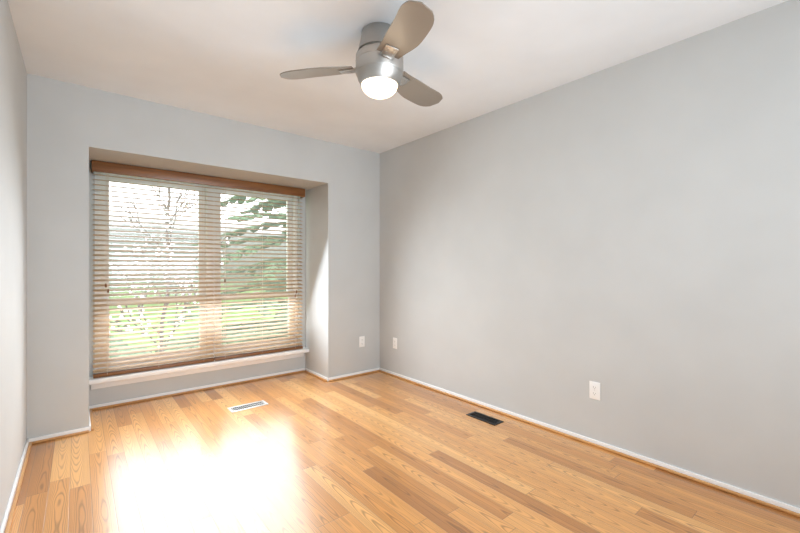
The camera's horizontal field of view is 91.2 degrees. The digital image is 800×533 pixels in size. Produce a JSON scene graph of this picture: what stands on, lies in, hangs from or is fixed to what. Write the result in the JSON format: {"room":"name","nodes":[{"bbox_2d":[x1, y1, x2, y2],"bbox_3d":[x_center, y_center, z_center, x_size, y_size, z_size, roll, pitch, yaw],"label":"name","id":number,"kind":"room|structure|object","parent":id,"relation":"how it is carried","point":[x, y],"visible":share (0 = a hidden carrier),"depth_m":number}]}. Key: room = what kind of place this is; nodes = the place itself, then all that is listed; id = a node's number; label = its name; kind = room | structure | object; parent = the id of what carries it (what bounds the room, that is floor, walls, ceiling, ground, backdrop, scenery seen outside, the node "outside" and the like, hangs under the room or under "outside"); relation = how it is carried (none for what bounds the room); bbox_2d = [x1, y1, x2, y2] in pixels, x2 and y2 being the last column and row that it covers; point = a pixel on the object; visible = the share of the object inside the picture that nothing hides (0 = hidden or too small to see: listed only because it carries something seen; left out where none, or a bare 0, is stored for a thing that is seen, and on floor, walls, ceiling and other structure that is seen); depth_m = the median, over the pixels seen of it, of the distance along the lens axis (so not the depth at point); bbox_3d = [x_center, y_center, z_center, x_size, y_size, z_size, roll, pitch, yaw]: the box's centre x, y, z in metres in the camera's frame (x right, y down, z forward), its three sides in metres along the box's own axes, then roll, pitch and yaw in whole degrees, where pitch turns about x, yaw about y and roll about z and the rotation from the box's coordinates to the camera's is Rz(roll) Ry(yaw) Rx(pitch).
{"room":"empty bedroom","nodes":[
{"label":"empty bedroom","id":0,"kind":"room"},
{"bbox_2d":[0,0,26,527],"bbox_3d":[-1.297,-0.050,1.051,0.150,2.440,5.170,0,0,-39],"label":"wall","id":1,"kind":"structure","parent":0,"point":[13,256],"depth_m":2.01},
{"bbox_2d":[0,437,35,532],"bbox_3d":[-1.064,1.152,0.906,0.027,0.036,4.350,0,0,-39],"label":"baseboard","id":2,"kind":"structure","parent":1,"relation":"attached to","point":[7,520],"depth_m":2.02},
{"bbox_2d":[27,74,88,438],"bbox_3d":[-2.543,-0.050,2.939,0.320,2.440,0.670,0,0,-39],"label":"wall","id":3,"kind":"structure","parent":0,"point":[57,256],"depth_m":2.67},
{"bbox_2d":[84,405,95,432],"bbox_3d":[-2.343,1.152,2.962,0.033,0.036,0.507,0,0,-39],"label":"baseboard","id":4,"kind":"structure","parent":3,"relation":"attached to","point":[86,429],"depth_m":2.90},
{"bbox_2d":[89,162,304,405],"bbox_3d":[-1.847,0.160,3.847,1.910,2.020,0.150,0,0,-39],"label":"wall","id":5,"kind":"structure","parent":0,"point":[124,392],"depth_m":3.59},
{"bbox_2d":[95,172,297,373],"bbox_3d":[-1.866,0.035,3.851,1.795,1.730,0.090,0,0,-39],"label":"window","id":6,"kind":"structure","parent":5,"relation":"in","point":[213,198],"depth_m":3.79},
{"bbox_2d":[91,160,304,377],"bbox_3d":[-1.771,0.025,3.730,1.830,1.747,0.102,0,0,-39],"label":"window blinds","id":7,"kind":"object","parent":6,"relation":"attached to","point":[127,170],"visible":0.94,"depth_m":3.61},
{"bbox_2d":[89,347,308,389],"bbox_3d":[-1.780,0.953,3.766,1.908,0.098,0.150,0,0,-39],"label":"window sill","id":8,"kind":"structure","parent":5,"relation":"attached to","point":[117,380],"depth_m":3.60},
{"bbox_2d":[96,368,303,409],"bbox_3d":[-1.791,1.152,3.779,1.910,0.036,0.027,0,0,-39],"label":"baseboard","id":9,"kind":"structure","parent":5,"relation":"attached to","point":[133,400],"depth_m":3.65},
{"bbox_2d":[89,88,327,190],"bbox_3d":[-1.682,-1.060,3.646,1.910,0.420,0.670,0,0,-39],"label":"wall","id":10,"kind":"structure","parent":0,"point":[127,130],"depth_m":3.26},
{"bbox_2d":[305,142,379,377],"bbox_3d":[-0.693,-0.050,4.459,0.650,2.440,0.670,0,0,-39],"label":"wall","id":11,"kind":"structure","parent":0,"point":[342,260],"depth_m":4.19},
{"bbox_2d":[304,368,323,379],"bbox_3d":[-0.891,1.152,4.173,0.033,0.036,0.480,0,0,-39],"label":"baseboard","id":12,"kind":"structure","parent":11,"relation":"attached to","point":[306,370],"depth_m":4.19},
{"bbox_2d":[324,368,379,381],"bbox_3d":[-0.493,1.152,4.171,0.647,0.036,0.027,0,0,-39],"label":"baseboard","id":13,"kind":"structure","parent":11,"relation":"attached to","point":[335,378],"depth_m":4.15},
{"bbox_2d":[359,336,364,346],"bbox_3d":[-0.412,0.815,4.251,0.070,0.115,0.008,0,0,-39],"label":"electrical outlet","id":14,"kind":"object","parent":11,"relation":"attached to","point":[361,341],"visible":1,"depth_m":4.25},
{"bbox_2d":[8,0,787,152],"bbox_3d":[-0.126,-1.320,2.012,3.180,0.100,5.170,0,0,-39],"label":"ceiling","id":15,"kind":"structure","parent":0,"point":[467,60],"depth_m":2.31},
{"bbox_2d":[280,0,442,106],"bbox_3d":[-0.020,-1.095,2.142,0.967,0.349,0.987,0,0,-39],"label":"ceiling fan","id":16,"kind":"object","parent":15,"relation":"hanging from","point":[383,49],"visible":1,"depth_m":2.03},
{"bbox_2d":[9,371,799,532],"bbox_3d":[-0.126,1.220,2.012,3.180,0.100,5.170,0,0,-39],"label":"floor","id":17,"kind":"structure","parent":0,"point":[374,452],"depth_m":2.19},
{"bbox_2d":[227,400,267,411],"bbox_3d":[-1.270,1.167,3.279,0.300,0.006,0.125,0,0,-39],"label":"floor vent","id":18,"kind":"object","parent":17,"relation":"in","point":[247,406],"visible":1,"depth_m":3.27},
{"bbox_2d":[466,411,503,425],"bbox_3d":[0.651,1.167,3.020,0.115,0.006,0.275,0,0,-39],"label":"floor vent","id":19,"kind":"object","parent":17,"relation":"in","point":[485,418],"visible":1,"depth_m":3.01},
{"bbox_2d":[380,0,799,507],"bbox_3d":[1.045,-0.050,2.974,0.150,2.440,5.170,0,0,-39],"label":"wall","id":20,"kind":"structure","parent":0,"point":[626,235],"depth_m":2.40},
{"bbox_2d":[393,338,396,348],"bbox_3d":[-0.054,0.820,4.187,0.008,0.115,0.070,0,0,-39],"label":"electrical outlet","id":21,"kind":"object","parent":20,"relation":"attached to","point":[394,343],"visible":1,"depth_m":4.18},
{"bbox_2d":[380,368,799,517],"bbox_3d":[1.142,1.152,2.717,0.027,0.036,4.350,0,0,-39],"label":"baseboard","id":22,"kind":"structure","parent":20,"relation":"attached to","point":[704,480],"depth_m":2.39},
{"bbox_2d":[589,381,599,400],"bbox_3d":[1.276,0.813,2.568,0.008,0.115,0.070,0,0,-39],"label":"electrical outlet","id":23,"kind":"object","parent":20,"relation":"attached to","point":[594,390],"visible":1,"depth_m":2.57},
{"label":"outside","id":24,"kind":"structure","parent":0,"visible":0},
{"bbox_2d":[109,306,283,352],"bbox_3d":[-12.309,4.270,18.515,85.000,0.200,35.760,0,0,-39],"label":"ground","id":25,"kind":"structure","parent":24,"point":[144,324],"depth_m":28.18},
{"bbox_2d":[109,186,228,351],"bbox_3d":[-4.199,0.265,7.042,1.897,7.814,2.036,0,0,-39],"label":"cherry","id":26,"kind":"object","parent":25,"relation":"on","point":[167,240],"depth_m":6.96},
{"bbox_2d":[109,324,287,357],"bbox_3d":[-9.574,3.513,16.732,29.066,1.792,3.379,0,0,-39],"label":"hedge","id":27,"kind":"object","parent":25,"relation":"on","point":[178,343],"depth_m":16.23},
{"bbox_2d":[154,196,287,349],"bbox_3d":[-3.130,-2.080,12.244,8.000,12.500,8.024,0,0,-39],"label":"pine","id":28,"kind":"object","parent":25,"relation":"on","point":[253,231],"depth_m":10.92},
{"bbox_2d":[109,182,287,316],"bbox_3d":[-23.753,-11.330,32.447,95.000,35.000,0.300,0,0,-39],"label":"sky","id":29,"kind":"structure","parent":24,"point":[162,230],"depth_m":34.66}
]}

